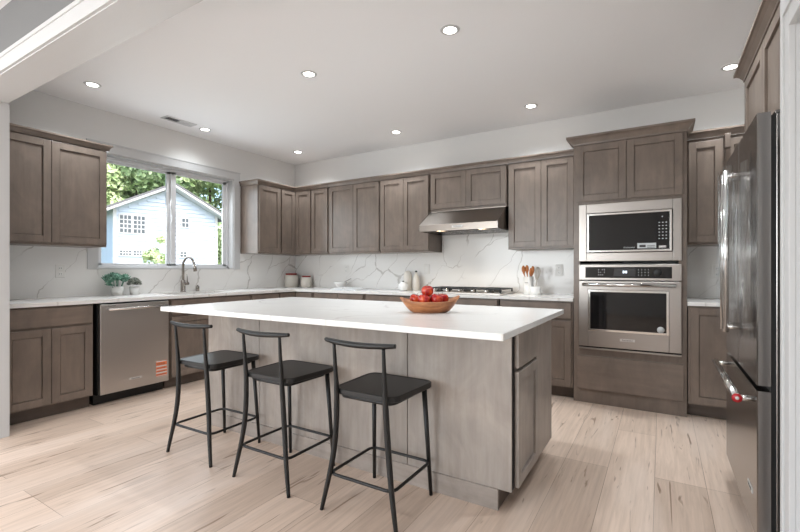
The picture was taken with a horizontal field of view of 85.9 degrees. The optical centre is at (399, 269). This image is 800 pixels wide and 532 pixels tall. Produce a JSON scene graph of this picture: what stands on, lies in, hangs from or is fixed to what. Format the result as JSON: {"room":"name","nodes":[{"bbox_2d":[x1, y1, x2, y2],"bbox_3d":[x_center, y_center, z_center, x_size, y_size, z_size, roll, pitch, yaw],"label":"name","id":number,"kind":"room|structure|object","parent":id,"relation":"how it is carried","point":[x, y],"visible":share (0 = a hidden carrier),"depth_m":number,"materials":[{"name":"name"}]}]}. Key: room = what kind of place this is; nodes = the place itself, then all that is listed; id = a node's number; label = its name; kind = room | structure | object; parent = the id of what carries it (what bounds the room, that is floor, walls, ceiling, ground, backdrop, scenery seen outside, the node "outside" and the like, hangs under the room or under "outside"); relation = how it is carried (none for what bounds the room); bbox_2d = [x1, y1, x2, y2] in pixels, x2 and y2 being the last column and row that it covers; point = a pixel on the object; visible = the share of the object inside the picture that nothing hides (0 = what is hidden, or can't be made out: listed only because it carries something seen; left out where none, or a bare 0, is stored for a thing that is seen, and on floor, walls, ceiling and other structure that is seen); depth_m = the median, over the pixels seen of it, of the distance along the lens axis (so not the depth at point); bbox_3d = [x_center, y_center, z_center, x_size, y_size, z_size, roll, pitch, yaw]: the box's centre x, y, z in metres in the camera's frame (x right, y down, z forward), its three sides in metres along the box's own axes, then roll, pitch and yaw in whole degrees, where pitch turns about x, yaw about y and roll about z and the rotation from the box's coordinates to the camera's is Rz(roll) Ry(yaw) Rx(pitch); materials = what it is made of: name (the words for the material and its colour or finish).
{"room":"kitchen","nodes":[
{"label":"kitchen","id":0,"kind":"room"},
{"bbox_2d":[0,0,74,52],"bbox_3d":[-1.947,-0.203,2.412,6.587,2.743,0.162,0,0,31],"label":"wall","id":1,"kind":"structure","parent":0,"point":[18,18],"depth_m":2.43,"materials":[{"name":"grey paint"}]},
{"bbox_2d":[0,0,202,438],"bbox_3d":[-1.001,-0.047,1.831,4.367,2.432,0.228,0,0,31],"label":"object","id":2,"kind":"structure","parent":1,"relation":"attached to","point":[83,30],"depth_m":2.34,"materials":[{"name":"grey paint"}]},
{"bbox_2d":[8,90,294,253],"bbox_3d":[-2.568,-0.203,4.987,0.150,2.743,3.565,0,0,31],"label":"wall","id":3,"kind":"structure","parent":0,"point":[34,109],"depth_m":4.53,"materials":[{"name":"white paint"}]},
{"bbox_2d":[10,123,112,247],"bbox_3d":[-3.040,-0.674,3.706,0.374,0.937,0.874,0,0,31],"label":"upper cabinet","id":4,"kind":"object","parent":3,"relation":"attached to","point":[58,182],"visible":1,"depth_m":3.63,"materials":[{"name":"brown wood"}]},
{"bbox_2d":[10,245,294,299],"bbox_3d":[-2.500,0.025,4.942,0.011,0.461,3.548,0,0,31],"label":"backsplash","id":5,"kind":"structure","parent":3,"relation":"attached to","point":[32,268],"depth_m":4.23,"materials":[{"name":"stone"}]},
{"bbox_2d":[55,264,64,277],"bbox_3d":[-3.104,0.014,3.929,0.009,0.120,0.076,0,0,31],"label":"power outlet","id":6,"kind":"object","parent":5,"relation":"attached to","point":[59,268],"visible":1,"depth_m":3.92,"materials":[{"name":"white plastic"}]},
{"bbox_2d":[86,138,240,268],"bbox_3d":[-2.606,-0.629,4.899,0.172,1.253,1.755,0,0,31],"label":"window","id":7,"kind":"structure","parent":3,"relation":"in","point":[171,167],"depth_m":4.95,"materials":[{"name":"grey paint"}]},
{"bbox_2d":[239,179,282,254],"bbox_3d":[-1.841,-0.674,5.678,0.374,0.937,0.419,0,0,31],"label":"upper cabinet","id":8,"kind":"object","parent":3,"relation":"attached to","point":[260,199],"visible":1,"depth_m":5.57,"materials":[{"name":"brown wood"}]},
{"bbox_2d":[0,379,753,531],"bbox_3d":[-1.997,1.219,1.548,7.400,0.100,9.150,0,0,31],"label":"floor","id":9,"kind":"structure","parent":0,"point":[103,467],"depth_m":2.34,"materials":[{"name":"brown wood"}]},
{"bbox_2d":[10,304,92,424],"bbox_3d":[-2.999,0.727,3.526,0.628,0.884,0.608,0,0,31],"label":"base cabinet","id":10,"kind":"object","parent":9,"relation":"on","point":[51,347],"visible":0.93,"depth_m":3.37,"materials":[{"name":"brown wood"}]},
{"bbox_2d":[89,299,168,404],"bbox_3d":[-2.617,0.731,4.038,0.652,0.876,0.604,0,0,31],"label":"dishwasher","id":11,"kind":"object","parent":9,"relation":"on","point":[131,338],"visible":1,"depth_m":3.85,"materials":[{"name":"silver metal"}]},
{"bbox_2d":[163,294,249,387],"bbox_3d":[-2.252,0.727,4.754,0.628,0.884,0.963,0,0,31],"label":"base cabinet","id":12,"kind":"object","parent":9,"relation":"on","point":[190,341],"visible":0.26,"depth_m":4.36,"materials":[{"name":"brown wood"}]},
{"bbox_2d":[166,321,260,467],"bbox_3d":[-1.209,0.750,2.813,0.449,0.842,0.438,0,0,30],"label":"bar stool","id":13,"kind":"object","parent":9,"relation":"on","point":[221,360],"visible":1,"depth_m":2.73,"materials":[{"name":"black paint"}]},
{"bbox_2d":[249,293,277,299],"bbox_3d":[-1.888,0.727,5.353,0.628,0.884,0.431,0,0,31],"label":"base cabinet","id":14,"kind":"object","parent":9,"relation":"on","point":[262,295],"visible":0.06,"depth_m":5.17,"materials":[{"name":"brown wood"}]},
{"bbox_2d":[232,328,334,497],"bbox_3d":[-0.656,0.750,2.477,0.449,0.842,0.438,0,0,31],"label":"bar stool","id":15,"kind":"object","parent":9,"relation":"on","point":[288,373],"visible":1,"depth_m":2.40,"materials":[{"name":"black paint"}]},
{"bbox_2d":[278,291,313,297],"bbox_3d":[-1.413,0.727,5.845,0.928,0.884,0.896,0,0,31],"label":"base cabinet","id":16,"kind":"object","parent":9,"relation":"on","point":[280,294],"visible":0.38,"depth_m":5.50,"materials":[{"name":"brown wood"}]},
{"bbox_2d":[10,287,573,308],"bbox_3d":[-0.775,0.270,3.893,4.025,0.030,3.547,0,0,31],"label":"countertop","id":17,"kind":"structure","parent":16,"relation":"on","point":[38,302],"depth_m":4.22,"materials":[{"name":"white stone"}]},
{"bbox_2d":[101,272,130,295],"bbox_3d":[-2.796,0.140,4.233,0.247,0.231,0.276,0,0,-40],"label":"potted plant","id":18,"kind":"object","parent":17,"relation":"on","point":[116,290],"visible":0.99,"depth_m":4.18,"materials":[{"name":"green plant"}]},
{"bbox_2d":[127,277,141,294],"bbox_3d":[-2.699,0.167,4.367,0.138,0.176,0.140,0,0,31],"label":"potted plant","id":19,"kind":"object","parent":17,"relation":"on","point":[134,290],"visible":1,"depth_m":4.34,"materials":[{"name":"white ceramic"}]},
{"bbox_2d":[180,256,196,291],"bbox_3d":[-2.380,0.052,4.848,0.225,0.406,0.094,0,0,31],"label":"faucet","id":20,"kind":"object","parent":17,"relation":"on","point":[184,283],"visible":1,"depth_m":4.86,"materials":[{"name":"silver metal"}]},
{"bbox_2d":[285,273,297,286],"bbox_3d":[-1.581,0.155,6.257,0.188,0.200,0.188,0,0,31],"label":"canister","id":21,"kind":"object","parent":17,"relation":"on","point":[291,279],"visible":0.92,"depth_m":6.18,"materials":[{"name":"beige ceramic"}]},
{"bbox_2d":[301,276,311,286],"bbox_3d":[-1.348,0.172,6.185,0.152,0.165,0.152,0,0,31],"label":"canister","id":22,"kind":"object","parent":17,"relation":"on","point":[306,281],"visible":0.88,"depth_m":6.12,"materials":[{"name":"beige ceramic"}]},
{"bbox_2d":[334,282,346,286],"bbox_3d":[-0.803,0.211,5.801,0.184,0.088,0.184,0,0,31],"label":"mixing bowl","id":23,"kind":"object","parent":17,"relation":"on","point":[338,284],"visible":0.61,"depth_m":5.74,"materials":[{"name":"white ceramic"}]},
{"bbox_2d":[330,287,366,289],"bbox_3d":[-0.647,0.239,5.432,0.390,0.032,0.260,0,0,27],"label":"open book","id":24,"kind":"object","parent":17,"relation":"on","point":[336,288],"visible":1,"depth_m":5.36,"materials":[{"name":"grey paper"}]},
{"bbox_2d":[397,281,407,290],"bbox_3d":[0.036,0.194,5.180,0.124,0.122,0.138,0,0,-20],"label":"pitcher","id":25,"kind":"object","parent":17,"relation":"on","point":[402,286],"visible":1,"depth_m":5.13,"materials":[{"name":"white ceramic"}]},
{"bbox_2d":[403,271,411,289],"bbox_3d":[0.096,0.135,5.307,0.112,0.240,0.112,0,0,31],"label":"vase","id":26,"kind":"object","parent":17,"relation":"on","point":[407,278],"visible":0.74,"depth_m":5.26,"materials":[{"name":"beige ceramic"}]},
{"bbox_2d":[413,271,419,290],"bbox_3d":[0.196,0.134,5.241,0.086,0.242,0.086,0,0,31],"label":"bottle","id":27,"kind":"object","parent":17,"relation":"on","point":[416,282],"visible":1,"depth_m":5.21,"materials":[{"name":"beige ceramic"}]},
{"bbox_2d":[420,286,515,294],"bbox_3d":[0.734,0.227,4.671,0.900,0.057,0.525,0,0,31],"label":"gas cooktop","id":28,"kind":"object","parent":17,"relation":"in","point":[445,289],"visible":0.94,"depth_m":4.52,"materials":[{"name":"silver metal"}]},
{"bbox_2d":[523,277,533,294],"bbox_3d":[1.319,0.164,4.411,0.100,0.182,0.102,0,0,31],"label":"utensil crock","id":29,"kind":"object","parent":17,"relation":"on","point":[527,281],"visible":0.8,"depth_m":4.37,"materials":[{"name":"white ceramic"}]},
{"bbox_2d":[530,286,540,294],"bbox_3d":[1.367,0.212,4.330,0.106,0.086,0.106,0,0,31],"label":"ceramic jar","id":30,"kind":"object","parent":17,"relation":"on","point":[534,290],"visible":0.98,"depth_m":4.29,"materials":[{"name":"white ceramic"}]},
{"bbox_2d":[535,267,540,285],"bbox_3d":[1.382,0.109,4.321,0.056,0.266,0.055,0,0,9],"label":"whisk","id":31,"kind":"object","parent":30,"relation":"in","point":[537,268],"visible":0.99,"depth_m":4.32,"materials":[{"name":"beige plastic"}]},
{"bbox_2d":[314,292,364,299],"bbox_3d":[-0.602,0.727,5.509,0.801,0.884,0.628,0,0,31],"label":"base cabinet","id":32,"kind":"object","parent":9,"relation":"on","point":[349,296],"visible":0.08,"depth_m":5.22,"materials":[{"name":"brown wood"}]},
{"bbox_2d":[320,337,432,531],"bbox_3d":[-0.100,0.750,2.145,0.449,0.842,0.438,0,0,31],"label":"bar stool","id":33,"kind":"object","parent":9,"relation":"on","point":[384,389],"visible":1,"depth_m":2.07,"materials":[{"name":"black metal"}]},
{"bbox_2d":[209,315,550,510],"bbox_3d":[-0.239,0.727,3.004,2.354,0.884,0.835,0,0,31],"label":"kitchen island","id":34,"kind":"object","parent":9,"relation":"on","point":[489,401],"visible":0.61,"depth_m":2.36,"materials":[{"name":"brown wood"}]},
{"bbox_2d":[161,297,563,340],"bbox_3d":[-0.296,0.270,2.852,2.401,0.030,1.237,0,0,31],"label":"island countertop","id":35,"kind":"structure","parent":34,"relation":"on","point":[495,323],"depth_m":2.38,"materials":[{"name":"white stone"}]},
{"bbox_2d":[400,295,459,312],"bbox_3d":[0.178,0.204,2.564,0.360,0.102,0.216,0,0,0],"label":"fruit bowl","id":36,"kind":"object","parent":35,"relation":"on","point":[416,307],"visible":0.92,"depth_m":2.50,"materials":[{"name":"brown wood"}]},
{"bbox_2d":[410,294,418,301],"bbox_3d":[0.094,0.176,2.576,0.073,0.074,0.073,0,0,6],"label":"apple","id":37,"kind":"object","parent":36,"relation":"in","point":[413,297],"visible":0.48,"depth_m":2.55,"materials":[{"name":"red food"}]},
{"bbox_2d":[418,293,430,301],"bbox_3d":[0.142,0.173,2.518,0.073,0.075,0.073,0,0,14],"label":"apple","id":38,"kind":"object","parent":36,"relation":"in","point":[422,298],"visible":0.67,"depth_m":2.49,"materials":[{"name":"red food"}]},
{"bbox_2d":[421,286,433,295],"bbox_3d":[0.164,0.125,2.567,0.073,0.075,0.073,0,0,3],"label":"apple","id":39,"kind":"object","parent":36,"relation":"in","point":[428,290],"visible":0.81,"depth_m":2.54,"materials":[{"name":"red food"}]},
{"bbox_2d":[431,293,442,301],"bbox_3d":[0.216,0.173,2.527,0.073,0.075,0.073,0,0,22],"label":"apple","id":40,"kind":"object","parent":36,"relation":"in","point":[435,297],"visible":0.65,"depth_m":2.50,"materials":[{"name":"red food"}]},
{"bbox_2d":[439,292,448,301],"bbox_3d":[0.256,0.172,2.590,0.073,0.074,0.074,0,0,37],"label":"apple","id":41,"kind":"object","parent":36,"relation":"in","point":[445,296],"visible":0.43,"depth_m":2.56,"materials":[{"name":"red food"}]},
{"bbox_2d":[365,294,409,301],"bbox_3d":[0.043,0.727,5.116,0.701,0.884,0.628,0,0,31],"label":"base cabinet","id":42,"kind":"object","parent":9,"relation":"on","point":[373,297],"visible":0.02,"depth_m":4.88,"materials":[{"name":"brown wood"}]},
{"bbox_2d":[449,297,499,305],"bbox_3d":[0.734,0.727,4.696,0.908,0.884,0.628,0,0,31],"label":"base cabinet","id":43,"kind":"object","parent":9,"relation":"on","point":[461,301],"visible":0.02,"depth_m":4.30,"materials":[{"name":"brown wood"}]},
{"bbox_2d":[500,299,573,397],"bbox_3d":[1.416,0.727,4.281,0.682,0.884,0.628,0,0,31],"label":"base cabinet","id":44,"kind":"object","parent":9,"relation":"on","point":[562,326],"visible":0.29,"depth_m":3.91,"materials":[{"name":"brown wood"}]},
{"bbox_2d":[566,118,694,416],"bbox_3d":[2.055,0.000,3.860,0.946,2.338,0.689,0,0,31],"label":"tall cabinet","id":45,"kind":"object","parent":9,"relation":"on","point":[648,162],"visible":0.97,"depth_m":3.58,"materials":[{"name":"brown wood"}]},
{"bbox_2d":[579,263,681,356],"bbox_3d":[2.040,0.320,3.821,0.760,0.742,0.670,0,0,31],"label":"oven","id":46,"kind":"object","parent":45,"relation":"in","point":[624,307],"visible":1,"depth_m":3.56,"materials":[{"name":"silver metal"}]},
{"bbox_2d":[579,198,681,260],"bbox_3d":[2.036,-0.319,3.814,0.760,0.495,0.547,0,0,31],"label":"microwave","id":47,"kind":"object","parent":45,"relation":"in","point":[647,230],"visible":1,"depth_m":3.57,"materials":[{"name":"silver metal"}]},
{"bbox_2d":[687,306,728,419],"bbox_3d":[2.787,0.727,3.448,0.829,0.884,0.628,0,0,31],"label":"base cabinet","id":48,"kind":"object","parent":9,"relation":"on","point":[706,390],"visible":0.21,"depth_m":3.35,"materials":[{"name":"brown wood"}]},
{"bbox_2d":[687,298,719,306],"bbox_3d":[2.779,0.270,3.436,0.830,0.030,0.635,0,0,31],"label":"countertop","id":49,"kind":"structure","parent":48,"relation":"on","point":[710,302],"depth_m":3.38,"materials":[{"name":"white stone"}]},
{"bbox_2d":[712,109,779,531],"bbox_3d":[1.863,0.279,1.899,0.750,1.780,0.914,0,0,31],"label":"refrigerator","id":50,"kind":"object","parent":9,"relation":"on","point":[749,195],"visible":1,"depth_m":1.70,"materials":[{"name":"silver metal"}]},
{"bbox_2d":[733,0,779,131],"bbox_3d":[1.949,0.021,1.890,0.650,2.295,1.035,0,0,31],"label":"upper cabinet","id":51,"kind":"object","parent":9,"relation":"on","point":[758,66],"visible":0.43,"depth_m":1.95,"materials":[{"name":"brown wood"}]},
{"bbox_2d":[0,0,761,164],"bbox_3d":[-1.997,-1.624,1.548,7.400,0.100,9.150,0,0,31],"label":"ceiling","id":52,"kind":"structure","parent":0,"point":[232,69],"depth_m":3.32,"materials":[{"name":"white paint"}]},
{"bbox_2d":[83,81,101,87],"bbox_3d":[-2.616,-1.572,3.659,0.128,0.004,0.128,0,0,31],"label":"recessed light","id":53,"kind":"object","parent":52,"relation":"in","point":[88,83],"visible":1,"depth_m":3.65,"materials":[{"name":"grey paint"}]},
{"bbox_2d":[161,115,196,126],"bbox_3d":[-2.342,-1.570,4.560,0.130,0.008,0.330,0,0,31],"label":"ceiling vent","id":54,"kind":"object","parent":52,"relation":"in","point":[169,118],"visible":1,"depth_m":4.55,"materials":[{"name":"white metal"}]},
{"bbox_2d":[199,128,210,130],"bbox_3d":[-2.189,-1.572,4.830,0.128,0.004,0.128,0,0,31],"label":"recessed light","id":55,"kind":"object","parent":52,"relation":"in","point":[202,129],"visible":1,"depth_m":4.83,"materials":[{"name":"grey paint"}]},
{"bbox_2d":[301,70,316,77],"bbox_3d":[-0.733,-1.572,3.463,0.128,0.004,0.128,0,0,31],"label":"recessed light","id":56,"kind":"object","parent":52,"relation":"in","point":[307,73],"visible":1,"depth_m":3.46,"materials":[{"name":"grey paint"}]},
{"bbox_2d":[391,130,400,133],"bbox_3d":[-0.045,-1.572,4.922,0.128,0.004,0.128,0,0,31],"label":"recessed light","id":57,"kind":"object","parent":52,"relation":"in","point":[393,131],"visible":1,"depth_m":4.91,"materials":[{"name":"grey paint"}]},
{"bbox_2d":[440,24,459,34],"bbox_3d":[0.329,-1.572,2.825,0.128,0.004,0.128,0,0,31],"label":"recessed light","id":58,"kind":"object","parent":52,"relation":"in","point":[450,29],"visible":1,"depth_m":2.82,"materials":[{"name":"grey paint"}]},
{"bbox_2d":[524,103,537,108],"bbox_3d":[1.261,-1.572,4.139,0.128,0.004,0.128,0,0,31],"label":"recessed light","id":59,"kind":"object","parent":52,"relation":"in","point":[532,105],"visible":1,"depth_m":4.12,"materials":[{"name":"grey paint"}]},
{"bbox_2d":[721,63,737,70],"bbox_3d":[2.570,-1.572,3.341,0.128,0.004,0.128,0,0,31],"label":"recessed light","id":60,"kind":"object","parent":52,"relation":"in","point":[732,66],"visible":0.87,"depth_m":3.35,"materials":[{"name":"white plastic"}]},
{"bbox_2d":[295,87,744,288],"bbox_3d":[0.905,-0.203,5.050,6.020,2.743,0.150,0,0,31],"label":"wall","id":61,"kind":"structure","parent":0,"point":[724,108],"depth_m":4.68,"materials":[{"name":"white paint"}]},
{"bbox_2d":[267,184,314,255],"bbox_3d":[-1.462,-0.674,6.046,0.636,0.937,0.602,0,0,31],"label":"upper cabinet","id":62,"kind":"object","parent":61,"relation":"attached to","point":[295,201],"visible":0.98,"depth_m":5.91,"materials":[{"name":"brown wood"}]},
{"bbox_2d":[309,183,340,254],"bbox_3d":[-0.998,-0.674,5.899,0.305,0.937,0.372,0,0,31],"label":"upper cabinet","id":63,"kind":"object","parent":61,"relation":"attached to","point":[319,192],"visible":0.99,"depth_m":5.76,"materials":[{"name":"brown wood"}]},
{"bbox_2d":[327,176,393,254],"bbox_3d":[-0.518,-0.674,5.607,0.815,0.937,0.372,0,0,31],"label":"upper cabinet","id":64,"kind":"object","parent":61,"relation":"attached to","point":[354,204],"visible":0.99,"depth_m":5.45,"materials":[{"name":"brown wood"}]},
{"bbox_2d":[378,169,441,253],"bbox_3d":[0.124,-0.674,5.217,0.683,0.937,0.372,0,0,31],"label":"upper cabinet","id":65,"kind":"object","parent":61,"relation":"attached to","point":[405,197],"visible":0.96,"depth_m":5.07,"materials":[{"name":"brown wood"}]},
{"bbox_2d":[295,233,573,293],"bbox_3d":[0.150,-0.201,5.413,4.027,0.912,0.011,0,0,31],"label":"backsplash","id":66,"kind":"structure","parent":61,"relation":"attached to","point":[470,260],"depth_m":5.08,"materials":[{"name":"stone"}]},
{"bbox_2d":[556,265,562,275],"bbox_3d":[1.661,0.009,4.483,0.076,0.120,0.009,0,0,31],"label":"power outlet","id":67,"kind":"object","parent":66,"relation":"attached to","point":[559,268],"visible":1,"depth_m":4.48,"materials":[{"name":"white plastic"}]},
{"bbox_2d":[428,158,507,211],"bbox_3d":[0.802,-0.901,4.804,0.901,0.484,0.372,0,0,31],"label":"upper cabinet","id":68,"kind":"object","parent":61,"relation":"attached to","point":[482,184],"visible":0.98,"depth_m":4.65,"materials":[{"name":"brown wood"}]},
{"bbox_2d":[419,206,507,235],"bbox_3d":[0.737,-0.532,4.688,0.877,0.249,0.616,0,0,31],"label":"range hood","id":69,"kind":"object","parent":68,"relation":"attached to","point":[486,220],"visible":0.98,"depth_m":4.51,"materials":[{"name":"silver metal"}]},
{"bbox_2d":[506,149,573,250],"bbox_3d":[1.481,-0.674,4.392,0.684,0.937,0.372,0,0,31],"label":"upper cabinet","id":70,"kind":"object","parent":61,"relation":"attached to","point":[540,186],"visible":0.97,"depth_m":4.26,"materials":[{"name":"brown wood"}]},
{"bbox_2d":[687,246,719,297],"bbox_3d":[2.948,0.025,3.712,0.830,0.461,0.011,0,0,31],"label":"backsplash","id":71,"kind":"structure","parent":61,"relation":"attached to","point":[700,260],"depth_m":3.85,"materials":[{"name":"stone"}]},
{"bbox_2d":[687,124,744,246],"bbox_3d":[2.847,-0.681,3.546,0.830,0.950,0.398,0,0,31],"label":"upper cabinet","id":72,"kind":"object","parent":61,"relation":"attached to","point":[707,157],"visible":0.45,"depth_m":3.56,"materials":[{"name":"brown wood"}]},
{"bbox_2d":[780,0,799,531],"bbox_3d":[0.024,-0.203,-1.296,0.633,2.743,6.390,0,0,31],"label":"wall","id":73,"kind":"structure","parent":0,"point":[782,2],"depth_m":1.41,"materials":[{"name":"grey paint"}]},
{"bbox_2d":[780,0,799,531],"bbox_3d":[1.146,0.139,1.112,0.097,2.060,0.840,0,0,31],"label":"door frame","id":74,"kind":"structure","parent":73,"relation":"in","point":[790,13],"depth_m":1.42,"materials":[{"name":"grey paint"}]},
{"label":"outside","id":75,"kind":"structure","parent":0,"visible":0},
{"bbox_3d":[-22.085,1.669,30.643,59.840,0.200,100.000,0,0,31],"label":"ground","id":76,"kind":"structure","parent":75,"visible":0},
{"bbox_2d":[107,163,130,204],"bbox_3d":[-19.311,-3.794,24.643,7.485,11.341,5.927,0,0,-4],"label":"tree","id":77,"kind":"object","parent":76,"relation":"on","point":[116,172],"visible":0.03,"depth_m":26.04,"materials":[{"name":"green plant"}]},
{"bbox_2d":[107,164,197,199],"bbox_3d":[-18.014,-5.038,29.241,7.256,13.826,7.098,0,0,31],"label":"tree","id":78,"kind":"object","parent":76,"relation":"on","point":[142,181],"visible":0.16,"depth_m":27.39,"materials":[{"name":"green plant"}]},
{"bbox_2d":[142,236,164,263],"bbox_3d":[-7.626,0.404,13.813,1.152,2.976,1.001,0,0,-32],"label":"shrub","id":79,"kind":"object","parent":76,"relation":"on","point":[153,254],"visible":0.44,"depth_m":13.57,"materials":[{"name":"green plant"}]},
{"bbox_2d":[101,184,221,263],"bbox_3d":[-12.663,-1.042,21.246,5.090,5.222,8.820,0,0,-45],"label":"house","id":80,"kind":"structure","parent":76,"relation":"on","point":[134,224],"depth_m":18.14,"materials":[{"name":"blue"}]},
{"bbox_2d":[152,183,215,204],"bbox_3d":[-21.216,-6.690,34.968,11.188,17.129,12.390,0,0,-6],"label":"tree","id":81,"kind":"object","parent":76,"relation":"on","point":[199,196],"visible":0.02,"depth_m":37.82,"materials":[{"name":"green plant"}]},
{"bbox_2d":[177,177,221,263],"bbox_3d":[-13.781,-4.347,31.366,8.090,12.447,6.782,0,0,-20],"label":"tree","id":82,"kind":"object","parent":76,"relation":"on","point":[197,185],"visible":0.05,"depth_m":31.26,"materials":[{"name":"green plant"}]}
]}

